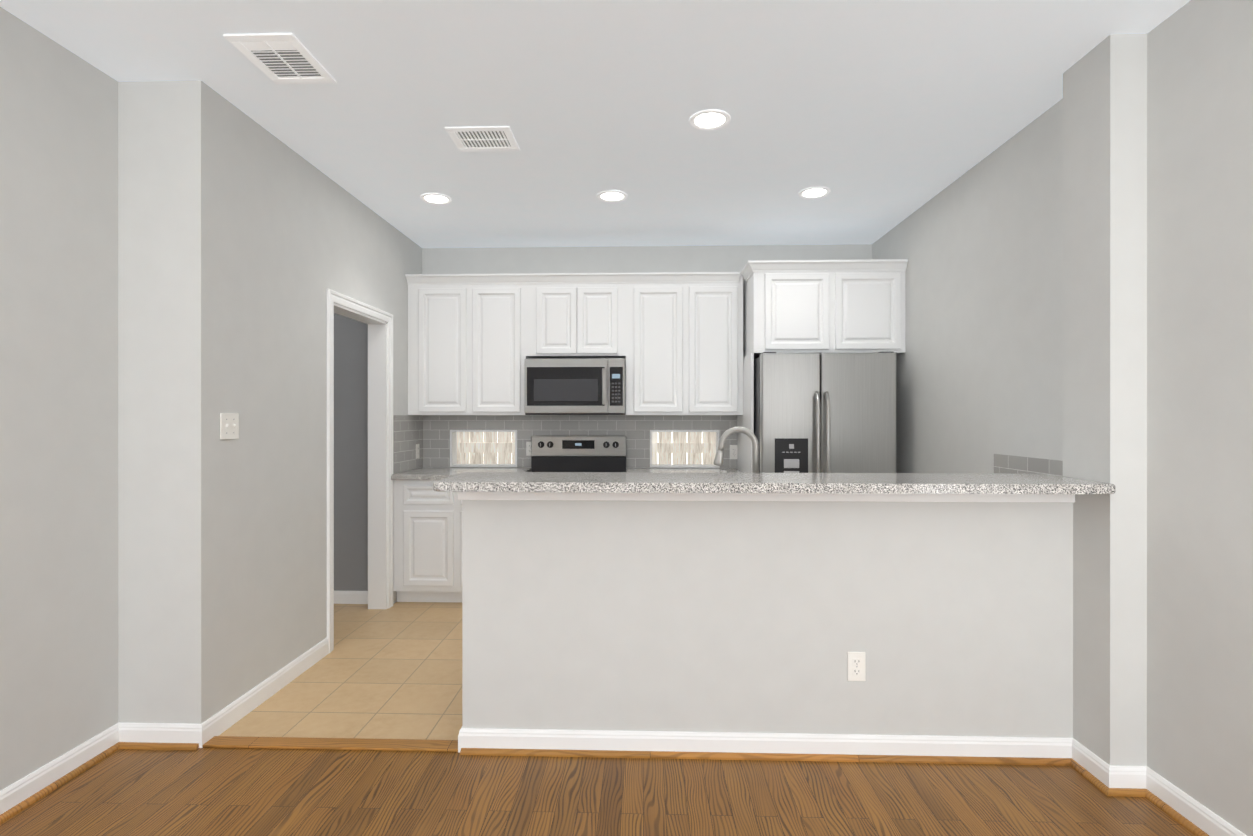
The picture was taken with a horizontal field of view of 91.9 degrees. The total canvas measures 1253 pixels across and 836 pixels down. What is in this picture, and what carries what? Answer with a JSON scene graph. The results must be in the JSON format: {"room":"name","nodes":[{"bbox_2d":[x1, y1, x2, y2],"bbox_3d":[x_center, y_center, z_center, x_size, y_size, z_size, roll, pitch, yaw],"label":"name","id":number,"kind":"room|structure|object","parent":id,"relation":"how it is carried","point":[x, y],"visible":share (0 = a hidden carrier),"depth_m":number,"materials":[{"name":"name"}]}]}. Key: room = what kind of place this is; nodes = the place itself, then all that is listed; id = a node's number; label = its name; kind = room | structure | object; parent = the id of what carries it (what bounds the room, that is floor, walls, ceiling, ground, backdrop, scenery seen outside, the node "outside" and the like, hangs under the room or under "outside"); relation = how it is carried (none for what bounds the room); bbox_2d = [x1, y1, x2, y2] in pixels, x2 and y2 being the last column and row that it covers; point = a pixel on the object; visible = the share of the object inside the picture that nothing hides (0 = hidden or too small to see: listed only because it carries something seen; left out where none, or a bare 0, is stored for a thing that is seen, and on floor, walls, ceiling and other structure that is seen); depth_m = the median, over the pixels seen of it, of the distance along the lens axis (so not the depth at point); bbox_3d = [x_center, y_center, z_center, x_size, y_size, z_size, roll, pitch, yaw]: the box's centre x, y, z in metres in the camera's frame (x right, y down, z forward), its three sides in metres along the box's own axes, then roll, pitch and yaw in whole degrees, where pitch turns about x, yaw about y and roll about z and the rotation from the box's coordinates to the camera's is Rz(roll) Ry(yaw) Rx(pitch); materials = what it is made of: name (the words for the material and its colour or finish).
{"room":"kitchen","nodes":[
{"label":"kitchen","id":0,"kind":"room"},
{"bbox_2d":[0,7,151,790],"bbox_3d":[-2.233,-0.018,0.177,0.120,2.740,4.900,0,0,2],"label":"wall","id":1,"kind":"structure","parent":0,"point":[76,139],"depth_m":2.30,"materials":[{"name":"paint"}]},
{"bbox_2d":[0,723,119,823],"bbox_3d":[-2.157,1.306,0.175,0.032,0.092,4.660,0,0,2],"label":"baseboard","id":2,"kind":"structure","parent":1,"relation":"attached to","point":[16,797],"depth_m":2.23,"materials":[{"name":"white wood"}]},
{"bbox_2d":[164,80,423,723],"bbox_3d":[-1.772,-0.020,3.719,0.120,2.740,2.450,0,0,2],"label":"wall","id":3,"kind":"structure","parent":0,"point":[177,258],"depth_m":2.78,"materials":[{"name":"paint"}]},
{"bbox_2d":[118,722,199,749],"bbox_3d":[-1.916,1.305,2.482,0.330,0.092,0.032,0,0,2],"label":"baseboard","id":4,"kind":"structure","parent":3,"relation":"attached to","point":[145,736],"depth_m":2.48,"materials":[{"name":"white wood"}]},
{"bbox_2d":[220,413,238,439],"bbox_3d":[-1.737,0.036,2.658,0.014,0.114,0.116,0,0,2],"label":"switch plate","id":5,"kind":"object","parent":3,"relation":"attached to","point":[229,425],"visible":1,"depth_m":2.65,"materials":[{"name":"white plastic"}]},
{"bbox_2d":[200,637,328,747],"bbox_3d":[-1.728,1.305,2.976,0.014,0.092,0.994,0,0,2],"label":"baseboard","id":6,"kind":"structure","parent":3,"relation":"attached to","point":[235,711],"depth_m":2.86,"materials":[{"name":"white wood"}]},
{"bbox_2d":[327,289,392,652],"bbox_3d":[-1.763,0.305,3.914,0.152,2.091,0.882,0,0,2],"label":"door frame","id":7,"kind":"structure","parent":3,"relation":"attached to","point":[379,322],"depth_m":4.28,"materials":[{"name":"white wood"}]},
{"bbox_2d":[393,415,424,473],"bbox_3d":[-1.678,0.192,4.648,0.006,0.423,0.588,0,0,2],"label":"backsplash","id":8,"kind":"structure","parent":3,"relation":"attached to","point":[408,430],"depth_m":4.65,"materials":[{"name":"tile"}]},
{"bbox_2d":[416,444,418,458],"bbox_3d":[-1.665,0.265,4.831,0.008,0.115,0.070,0,0,2],"label":"electrical outlet","id":9,"kind":"object","parent":8,"relation":"attached to","point":[417,450],"visible":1,"depth_m":4.82,"materials":[{"name":"white plastic"}]},
{"bbox_2d":[219,602,461,739],"bbox_3d":[-0.640,1.400,3.774,5.380,0.100,2.550,0,0,2],"label":"floor","id":10,"kind":"structure","parent":0,"point":[394,671],"depth_m":3.07,"materials":[{"name":"beige tile"}]},
{"bbox_2d":[393,480,461,601],"bbox_3d":[-1.226,0.898,4.642,0.911,0.903,0.607,0,0,2],"label":"base cabinet","id":11,"kind":"object","parent":10,"relation":"on","point":[427,542],"visible":0.58,"depth_m":4.35,"materials":[{"name":"white wood"}]},
{"bbox_2d":[391,468,530,479],"bbox_3d":[-1.226,0.425,4.629,0.911,0.040,0.633,0,0,2],"label":"countertop","id":12,"kind":"structure","parent":11,"relation":"on","point":[428,474],"depth_m":4.58,"materials":[{"name":"stone"}]},
{"bbox_2d":[531,436,625,471],"bbox_3d":[-0.390,0.746,4.556,0.756,1.207,0.671,0,0,2],"label":"range","id":13,"kind":"object","parent":10,"relation":"on","point":[578,453],"visible":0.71,"depth_m":4.81,"materials":[{"name":"silver metal"}]},
{"bbox_2d":[737,259,907,472],"bbox_3d":[1.404,0.128,4.527,1.097,2.444,0.674,0,0,2],"label":"tall cabinet","id":14,"kind":"object","parent":10,"relation":"on","point":[823,306],"visible":0.92,"depth_m":4.22,"materials":[{"name":"white wood"}]},
{"bbox_2d":[754,352,895,472],"bbox_3d":[1.366,0.453,4.408,0.900,1.794,0.857,0,0,2],"label":"refrigerator","id":15,"kind":"object","parent":10,"relation":"on","point":[825,413],"visible":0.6,"depth_m":4.05,"materials":[{"name":"grey metal"}]},
{"bbox_3d":[0.438,0.898,4.591,0.886,0.903,0.607,0,0,2],"label":"base cabinet","id":16,"kind":"object","parent":10,"relation":"on","visible":0},
{"bbox_2d":[626,468,743,472],"bbox_3d":[0.437,0.425,4.577,0.886,0.040,0.633,0,0,2],"label":"countertop","id":17,"kind":"structure","parent":16,"relation":"on","point":[715,470],"depth_m":4.67,"materials":[{"name":"stone"}]},
{"bbox_3d":[0.631,0.912,2.855,2.538,0.878,0.627,0,0,2],"label":"cabinet","id":18,"kind":"object","parent":10,"relation":"on","visible":0},
{"bbox_3d":[0.616,0.452,2.863,2.568,0.038,0.643,0,0,2],"label":"countertop","id":19,"kind":"structure","parent":18,"relation":"on","visible":0},
{"bbox_2d":[713,426,758,472],"bbox_3d":[0.516,0.234,2.667,0.265,0.394,0.054,0,0,2],"label":"faucet","id":20,"kind":"object","parent":19,"relation":"on","point":[719,456],"visible":0.65,"depth_m":2.66,"materials":[{"name":"silver metal"}]},
{"bbox_2d":[334,313,367,590],"bbox_3d":[-2.559,-0.020,4.489,1.500,2.740,0.120,0,0,2],"label":"wall","id":21,"kind":"structure","parent":0,"point":[350,454],"depth_m":4.39,"materials":[{"name":"paint"}]},
{"bbox_2d":[334,591,367,603],"bbox_3d":[-2.501,1.304,4.421,1.380,0.092,0.014,0,0,2],"label":"baseboard","id":22,"kind":"structure","parent":21,"relation":"attached to","point":[340,597],"depth_m":4.40,"materials":[{"name":"white wood"}]},
{"bbox_2d":[0,0,1190,247],"bbox_3d":[-0.715,-1.449,1.364,5.380,0.120,7.370,0,0,2],"label":"ceiling","id":23,"kind":"structure","parent":0,"point":[878,118],"depth_m":2.61,"materials":[{"name":"paint"}]},
{"bbox_2d":[223,33,336,83],"bbox_3d":[-1.327,-1.385,2.344,0.255,0.007,0.315,0,0,2],"label":"ceiling vent","id":24,"kind":"object","parent":23,"relation":"in","point":[283,58],"visible":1,"depth_m":2.32,"materials":[{"name":"white metal"}]},
{"bbox_2d":[420,193,451,204],"bbox_3d":[-1.204,-1.386,3.836,0.192,0.006,0.192,0,0,2],"label":"recessed light","id":25,"kind":"object","parent":23,"relation":"in","point":[436,198],"visible":1,"depth_m":3.83,"materials":[{"name":"white"}]},
{"bbox_2d":[445,126,519,150],"bbox_3d":[-0.709,-1.385,3.010,0.310,0.007,0.250,0,0,2],"label":"ceiling vent","id":26,"kind":"object","parent":23,"relation":"in","point":[495,138],"visible":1,"depth_m":3.00,"materials":[{"name":"white metal"}]},
{"bbox_2d":[597,190,627,201],"bbox_3d":[-0.089,-1.386,3.791,0.192,0.006,0.192,0,0,2],"label":"recessed light","id":27,"kind":"object","parent":23,"relation":"in","point":[612,196],"visible":1,"depth_m":3.79,"materials":[{"name":"white"}]},
{"bbox_2d":[689,109,730,130],"bbox_3d":[0.388,-1.385,2.821,0.192,0.006,0.192,0,0,2],"label":"recessed light","id":28,"kind":"object","parent":23,"relation":"in","point":[712,119],"visible":1,"depth_m":2.81,"materials":[{"name":"white"}]},
{"bbox_2d":[798,187,830,198],"bbox_3d":[1.157,-1.386,3.732,0.192,0.006,0.192,0,0,2],"label":"recessed light","id":29,"kind":"object","parent":23,"relation":"in","point":[813,192],"visible":0.94,"depth_m":3.73,"materials":[{"name":"white"}]},
{"bbox_2d":[0,747,1195,835],"bbox_3d":[-0.180,1.402,0.073,4.230,0.100,4.820,0,0,2],"label":"floor","id":30,"kind":"structure","parent":0,"point":[206,791],"depth_m":2.15,"materials":[{"name":"brown wood"}]},
{"bbox_2d":[202,736,457,751],"bbox_3d":[-1.208,1.345,2.501,1.082,0.011,0.074,0,0,2],"label":"threshold","id":31,"kind":"structure","parent":30,"relation":"on","point":[332,743],"depth_m":2.49,"materials":[{"name":"brown wood"}]},
{"bbox_2d":[424,244,871,587],"bbox_3d":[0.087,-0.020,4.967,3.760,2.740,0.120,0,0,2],"label":"wall","id":32,"kind":"structure","parent":0,"point":[506,543],"depth_m":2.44,"materials":[{"name":"paint"}]},
{"bbox_2d":[405,274,468,414],"bbox_3d":[-1.437,-0.556,4.791,0.480,1.068,0.322,0,0,2],"label":"upper cabinet","id":33,"kind":"object","parent":32,"relation":"attached to","point":[438,304],"depth_m":4.63,"materials":[{"name":"white wood"}]},
{"bbox_2d":[450,430,516,466],"bbox_3d":[-1.165,0.248,5.003,0.552,0.304,0.126,0,0,2],"label":"window","id":34,"kind":"structure","parent":32,"relation":"in","point":[453,448],"depth_m":4.95,"materials":[{"name":"white"}]},
{"bbox_2d":[469,273,528,414],"bbox_3d":[-0.981,-0.556,4.777,0.433,1.068,0.322,0,0,2],"label":"upper cabinet","id":35,"kind":"object","parent":32,"relation":"attached to","point":[497,356],"depth_m":4.62,"materials":[{"name":"white wood"}]},
{"bbox_2d":[525,273,580,358],"bbox_3d":[-0.568,-0.782,4.764,0.393,0.616,0.322,0,0,2],"label":"upper cabinet","id":36,"kind":"object","parent":32,"relation":"attached to","point":[550,298],"depth_m":4.61,"materials":[{"name":"white wood"}]},
{"bbox_2d":[524,358,625,414],"bbox_3d":[-0.385,-0.235,4.709,0.754,0.421,0.405,0,0,2],"label":"microwave","id":37,"kind":"object","parent":36,"relation":"attached to","point":[574,386],"visible":1,"depth_m":4.54,"materials":[{"name":"grey metal"}]},
{"bbox_2d":[425,415,736,467],"bbox_3d":[-0.391,0.192,4.917,2.563,0.423,0.007,0,0,2],"label":"backsplash","id":38,"kind":"structure","parent":32,"relation":"attached to","point":[430,435],"depth_m":4.91,"materials":[{"name":"tile"}]},
{"bbox_2d":[526,442,530,455],"bbox_3d":[-0.780,0.250,4.921,0.070,0.115,0.008,0,0,2],"label":"electrical outlet","id":39,"kind":"object","parent":38,"relation":"attached to","point":[528,448],"visible":0.56,"depth_m":4.92,"materials":[{"name":"white plastic"}]},
{"bbox_2d":[730,445,737,458],"bbox_3d":[0.865,0.275,4.870,0.070,0.115,0.008,0,0,2],"label":"electrical outlet","id":40,"kind":"object","parent":38,"relation":"attached to","point":[733,451],"visible":0.9,"depth_m":4.87,"materials":[{"name":"white plastic"}]},
{"bbox_2d":[577,273,628,358],"bbox_3d":[-0.187,-0.782,4.752,0.369,0.616,0.322,0,0,2],"label":"upper cabinet","id":41,"kind":"object","parent":32,"relation":"attached to","point":[602,298],"depth_m":4.60,"materials":[{"name":"white wood"}]},
{"bbox_2d":[625,272,688,414],"bbox_3d":[0.225,-0.556,4.739,0.455,1.068,0.322,0,0,2],"label":"upper cabinet","id":42,"kind":"object","parent":32,"relation":"attached to","point":[674,340],"depth_m":4.58,"materials":[{"name":"white wood"}]},
{"bbox_2d":[650,430,719,467],"bbox_3d":[0.472,0.248,4.952,0.559,0.304,0.126,0,0,2],"label":"window","id":43,"kind":"structure","parent":32,"relation":"in","point":[689,465],"depth_m":4.89,"materials":[{"name":"white"}]},
{"bbox_2d":[689,272,742,414],"bbox_3d":[0.669,-0.556,4.726,0.434,1.068,0.322,0,0,2],"label":"upper cabinet","id":44,"kind":"object","parent":32,"relation":"attached to","point":[715,298],"depth_m":4.57,"materials":[{"name":"white wood"}]},
{"bbox_2d":[872,0,1252,835],"bbox_3d":[1.914,-0.019,1.283,0.120,2.740,7.370,0,0,2],"label":"wall","id":45,"kind":"structure","parent":0,"point":[1080,296],"depth_m":2.20,"materials":[{"name":"paint"}]},
{"bbox_2d":[457,492,1074,502],"bbox_3d":[0.538,0.302,2.474,2.440,0.058,0.136,0,0,2],"label":"trim","id":46,"kind":"structure","parent":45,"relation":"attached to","point":[845,497],"depth_m":2.40,"materials":[{"name":"white wood"}]},
{"bbox_2d":[458,727,1087,773],"bbox_3d":[0.538,1.305,2.412,2.439,0.092,0.060,0,0,2],"label":"baseboard","id":47,"kind":"structure","parent":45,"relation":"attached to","point":[471,741],"depth_m":2.40,"materials":[{"name":"white wood"}]},
{"bbox_2d":[433,472,1115,493],"bbox_3d":[0.521,0.253,2.392,2.467,0.036,0.420,0,0,2],"label":"countertop","id":48,"kind":"structure","parent":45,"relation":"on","point":[846,483],"depth_m":2.21,"materials":[{"name":"stone"}]},
{"bbox_2d":[848,652,865,680],"bbox_3d":[0.914,0.987,2.405,0.070,0.115,0.008,0,0,2],"label":"outlet","id":49,"kind":"object","parent":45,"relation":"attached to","point":[856,666],"visible":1,"depth_m":2.40,"materials":[{"name":"white plastic"}]},
{"bbox_2d":[994,454,1062,475],"bbox_3d":[1.897,0.309,2.829,0.006,0.245,0.620,0,0,2],"label":"backsplash","id":50,"kind":"structure","parent":45,"relation":"attached to","point":[1002,463],"depth_m":2.87,"materials":[{"name":"tile"}]},
{"bbox_2d":[1124,766,1246,835],"bbox_3d":[1.789,1.306,-0.043,0.046,0.092,4.470,0,0,2],"label":"baseboard","id":51,"kind":"structure","parent":45,"relation":"attached to","point":[1194,811],"depth_m":2.05,"materials":[{"name":"white wood"}]},
{"label":"outside","id":52,"kind":"structure","parent":0,"visible":0},
{"bbox_3d":[0.091,1.674,7.003,12.000,0.050,3.950,0,0,2],"label":"ground","id":53,"kind":"structure","parent":52,"visible":0},
{"bbox_2d":[457,432,715,463],"bbox_3d":[0.227,0.399,6.068,7.130,2.500,0.070,0,0,2],"label":"fence","id":54,"kind":"object","parent":53,"relation":"on","point":[667,447],"visible":0.12,"depth_m":6.08,"materials":[{"name":"brown wood"}]}
]}

